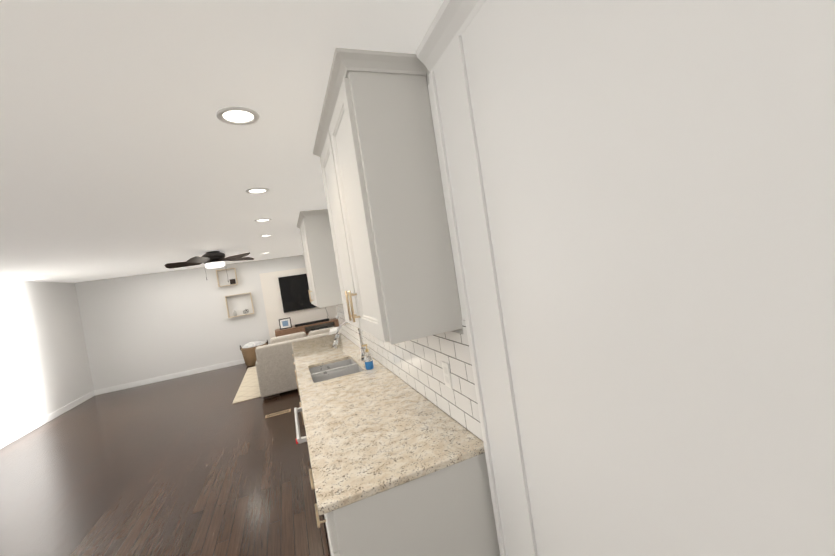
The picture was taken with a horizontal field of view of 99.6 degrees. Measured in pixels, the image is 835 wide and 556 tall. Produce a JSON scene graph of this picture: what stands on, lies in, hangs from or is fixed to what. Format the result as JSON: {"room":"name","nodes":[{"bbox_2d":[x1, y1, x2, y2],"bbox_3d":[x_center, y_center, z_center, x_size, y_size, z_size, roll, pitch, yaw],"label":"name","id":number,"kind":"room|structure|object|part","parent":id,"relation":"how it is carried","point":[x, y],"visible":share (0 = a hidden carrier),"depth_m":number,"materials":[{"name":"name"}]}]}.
{"room":"kitchen","nodes":[
{"label":"kitchen","id":0,"kind":"room"},
{"bbox_2d":[0,280,93,439],"bbox_3d":[-5.234,1.155,2.460,0.150,2.440,10.750,-9,2,-21],"label":"wall","id":1,"kind":"structure","parent":0,"point":[44,367],"depth_m":6.09,"materials":[{"name":"white paint"}]},
{"bbox_2d":[0,390,94,448],"bbox_3d":[-5.008,2.296,2.590,0.015,0.110,10.600,-9,2,-21],"label":"baseboard","id":2,"kind":"structure","parent":1,"relation":"attached to","point":[13,437],"depth_m":5.90,"materials":[{"name":"white wood"}]},
{"bbox_2d":[0,363,328,555],"bbox_3d":[-2.167,1.914,3.685,6.450,0.050,10.900,-9,2,-21],"label":"floor","id":3,"kind":"structure","parent":0,"point":[199,464],"depth_m":3.44,"materials":[{"name":"brown wood"}]},
{"bbox_2d":[232,366,260,403],"bbox_3d":[-2.189,1.795,7.128,2.480,0.010,2.640,-9,2,-21],"label":"rug","id":4,"kind":"object","parent":3,"relation":"on","point":[248,389],"visible":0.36,"depth_m":6.20,"materials":[{"name":"beige fabric"}]},
{"bbox_2d":[255,327,337,399],"bbox_3d":[-1.609,1.284,6.170,2.160,0.873,1.053,-9,2,-21],"label":"sofa","id":5,"kind":"object","parent":4,"relation":"on","point":[275,369],"visible":0.42,"depth_m":5.46,"materials":[{"name":"fabric"}]},
{"bbox_2d":[240,340,267,365],"bbox_3d":[-3.799,1.750,8.272,0.596,0.526,0.580,-9,2,-21],"label":"basket","id":6,"kind":"object","parent":3,"relation":"on","point":[249,353],"visible":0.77,"depth_m":8.04,"materials":[{"name":"brown wicker"}]},
{"bbox_2d":[242,340,266,349],"bbox_3d":[-3.828,1.558,8.267,0.524,0.139,0.524,-9,2,-21],"label":"blanket","id":7,"kind":"object","parent":6,"relation":"on","point":[252,345],"depth_m":8.09,"materials":[{"name":"fabric"}]},
{"bbox_2d":[265,409,290,417],"bbox_3d":[-1.864,1.812,4.722,0.320,0.005,0.115,-9,2,-21],"label":"floor vent","id":8,"kind":"object","parent":3,"relation":"in","point":[278,413],"visible":1,"depth_m":4.71,"materials":[{"name":"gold metal"}]},
{"bbox_2d":[275,316,338,336],"bbox_3d":[-2.446,1.323,8.887,2.080,0.930,0.440,-9,2,-21],"label":"media console","id":9,"kind":"object","parent":3,"relation":"on","point":[286,327],"visible":0.4,"depth_m":8.58,"materials":[{"name":"brown wood"}]},
{"bbox_2d":[278,317,291,329],"bbox_3d":[-3.210,1.104,8.568,0.270,0.250,0.015,-9,2,-21],"label":"picture frame","id":10,"kind":"object","parent":9,"relation":"on","point":[285,323],"depth_m":8.57,"materials":[{"name":"black plastic"}]},
{"bbox_2d":[282,320,288,326],"bbox_3d":[-3.209,1.105,8.566,0.130,0.130,0.001,-9,2,-21],"label":"art","id":11,"kind":"object","parent":10,"relation":"in","point":[285,323],"depth_m":8.57,"materials":[{"name":"blue paper"}]},
{"bbox_2d":[320,450,499,555],"bbox_3d":[-0.089,1.178,1.660,0.636,0.883,0.794,-9,2,-21],"label":"base cabinet","id":12,"kind":"object","parent":3,"relation":"on","point":[447,510],"depth_m":1.29,"materials":[{"name":"white paint"}]},
{"bbox_2d":[292,334,483,516],"bbox_3d":[-0.702,0.773,3.050,0.653,0.030,3.818,-9,2,-21],"label":"countertop","id":13,"kind":"structure","parent":12,"relation":"on","point":[367,431],"depth_m":1.64,"materials":[{"name":"beige stone"}]},
{"bbox_2d":[312,357,359,380],"bbox_3d":[-0.688,0.865,2.993,0.406,0.195,0.666,-9,2,-21],"label":"sink","id":14,"kind":"object","parent":13,"relation":"in","point":[345,365],"depth_m":3.22,"materials":[{"name":"silver metal"}]},
{"bbox_2d":[332,321,365,360],"bbox_3d":[-0.586,0.553,3.021,0.290,0.368,0.111,-9,2,-21],"label":"faucet","id":15,"kind":"object","parent":13,"relation":"on","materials":[{"name":"silver metal"}]},
{"bbox_2d":[362,344,373,369],"bbox_3d":[-0.392,0.618,2.776,0.067,0.195,0.064,-9,2,-21],"label":"soap bottle","id":16,"kind":"object","parent":13,"relation":"on","point":[368,359],"visible":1,"depth_m":2.75,"materials":[{"name":"blue plastic"}]},
{"bbox_2d":[75,255,305,389],"bbox_3d":[-4.338,0.855,8.646,6.300,2.440,0.150,-9,2,-21],"label":"wall","id":17,"kind":"structure","parent":0,"point":[144,326],"depth_m":8.06,"materials":[{"name":"white paint"}]},
{"bbox_2d":[95,359,244,394],"bbox_3d":[-5.244,2.185,8.169,3.530,0.110,0.018,-9,2,-21],"label":"baseboard","id":18,"kind":"structure","parent":17,"relation":"attached to","point":[185,373],"depth_m":8.00,"materials":[{"name":"white wood"}]},
{"bbox_2d":[216,268,237,286],"bbox_3d":[-4.559,-0.017,8.444,0.410,0.400,0.120,-9,2,-21],"label":"shelf","id":19,"kind":"object","parent":17,"relation":"attached to","point":[233,282],"visible":1,"depth_m":8.45,"materials":[{"name":"beige wood"}]},
{"bbox_3d":[-4.446,0.088,8.490,0.120,0.124,0.010,-9,2,-21],"label":"frame","id":20,"kind":"part","parent":19,"relation":"part of","materials":[{"name":"brown wood"}]},
{"bbox_2d":[225,292,253,317],"bbox_3d":[-4.291,0.651,8.522,0.560,0.525,0.127,-9,2,-21],"label":"shelf","id":21,"kind":"object","parent":17,"relation":"attached to","point":[235,313],"visible":1,"depth_m":8.47,"materials":[{"name":"beige wood"}]},
{"bbox_2d":[233,310,237,316],"bbox_3d":[-4.382,0.845,8.475,0.080,0.139,0.078,-9,2,-21],"label":"vase","id":22,"kind":"object","parent":21,"relation":"on","point":[234,313],"depth_m":8.45,"materials":[{"name":"grey ceramic"}]},
{"bbox_2d":[259,268,336,338],"bbox_3d":[-2.668,0.759,9.152,2.330,2.100,0.099,-9,2,-21],"label":"wall","id":23,"kind":"structure","parent":17,"relation":"attached to","point":[272,298],"depth_m":8.82,"materials":[{"name":"white paint"}]},
{"bbox_2d":[278,274,327,316],"bbox_3d":[-2.643,0.489,9.086,1.590,1.252,0.054,-9,2,-21],"label":"tv","id":24,"kind":"object","parent":23,"relation":"attached to","point":[294,289],"visible":0.58,"depth_m":8.89,"materials":[{"name":"black plastic"}]},
{"bbox_2d":[0,0,443,282],"bbox_3d":[-2.543,-0.546,3.620,6.450,0.050,10.900,-9,2,-21],"label":"ceiling","id":25,"kind":"structure","parent":0,"point":[125,151],"depth_m":1.55,"materials":[{"name":"white paint"}]},
{"bbox_2d":[164,251,253,281],"bbox_3d":[-3.472,-0.162,5.964,1.311,0.549,1.375,-9,2,-21],"label":"ceiling fan","id":26,"kind":"object","parent":25,"relation":"hanging from","point":[212,259],"visible":1,"depth_m":5.85,"materials":[{"name":"brown metal"}]},
{"bbox_3d":[-3.428,-0.212,5.981,0.300,0.094,0.300,-9,2,-21],"label":"lamp shade","id":27,"kind":"part","parent":26,"relation":"part of","materials":[{"name":"white glass"}]},
{"bbox_2d":[216,106,259,124],"bbox_3d":[-0.806,-0.728,1.590,0.176,0.008,0.176,-9,2,-21],"label":"recessed light","id":28,"kind":"object","parent":25,"relation":"in","point":[236,115],"visible":1,"depth_m":1.58,"materials":[{"name":"white plastic"}]},
{"bbox_2d":[245,187,269,193],"bbox_3d":[-1.266,-0.689,2.795,0.176,0.008,0.176,-9,2,-21],"label":"recessed light","id":29,"kind":"object","parent":25,"relation":"in","point":[258,190],"visible":1,"depth_m":2.79,"materials":[{"name":"white plastic"}]},
{"bbox_2d":[255,218,271,221],"bbox_3d":[-1.733,-0.649,3.965,0.176,0.008,0.176,-9,2,-21],"label":"recessed light","id":30,"kind":"object","parent":25,"relation":"in","point":[263,220],"visible":0.98,"depth_m":3.96,"materials":[{"name":"white plastic"}]},
{"bbox_2d":[426,69,462,332],"bbox_3d":[0.023,0.361,2.134,0.150,2.440,6.050,-9,2,-21],"label":"wall","id":31,"kind":"structure","parent":0,"point":[458,330],"depth_m":1.41,"materials":[{"name":"grey paint"}]},
{"bbox_2d":[297,209,342,307],"bbox_3d":[-1.206,-0.202,4.347,0.366,1.068,1.011,-9,2,-21],"label":"upper cabinet","id":32,"kind":"object","parent":31,"relation":"attached to","point":[314,227],"visible":0.88,"depth_m":3.92,"materials":[{"name":"white paint"}]},
{"bbox_3d":[-1.278,-0.705,4.335,0.356,0.052,1.011,-9,2,-21],"label":"crown","id":33,"kind":"part","parent":32,"relation":"part of","materials":[{"name":"white paint"}]},
{"bbox_2d":[313,47,462,344],"bbox_3d":[-0.227,-0.284,1.778,0.366,1.068,1.021,-9,2,-21],"label":"upper cabinet","id":34,"kind":"object","parent":31,"relation":"attached to","point":[375,149],"visible":1,"depth_m":1.36,"materials":[{"name":"white paint"}]},
{"bbox_3d":[-0.299,-0.786,1.767,0.356,0.052,1.021,-9,2,-21],"label":"crown","id":35,"kind":"part","parent":34,"relation":"part of","materials":[{"name":"white paint"}]},
{"bbox_2d":[302,0,485,255],"bbox_3d":[-1.062,-0.714,4.190,0.062,0.095,10.600,-9,2,-21],"label":"crown molding","id":36,"kind":"structure","parent":31,"relation":"attached to","point":[451,21],"depth_m":1.15,"materials":[{"name":"white wood"}]},
{"bbox_2d":[336,304,482,440],"bbox_3d":[-0.435,0.465,3.140,0.008,0.489,3.778,-9,2,-21],"label":"backsplash","id":37,"kind":"structure","parent":31,"relation":"attached to","point":[416,364],"depth_m":1.76,"materials":[{"name":"tile"}]},
{"bbox_2d":[441,361,452,388],"bbox_3d":[0.135,0.448,1.635,0.007,0.116,0.073,-9,2,-21],"label":"outlet","id":38,"kind":"object","parent":37,"relation":"attached to","point":[446,375],"visible":1,"depth_m":1.63,"materials":[{"name":"white plastic"}]},
{"bbox_2d":[428,0,834,555],"bbox_3d":[0.436,0.381,0.818,0.032,2.345,1.299,-9,2,-21],"label":"tall cabinet","id":39,"kind":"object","parent":31,"relation":"attached to","point":[639,197],"depth_m":0.67,"materials":[{"name":"white wood"}]}
]}

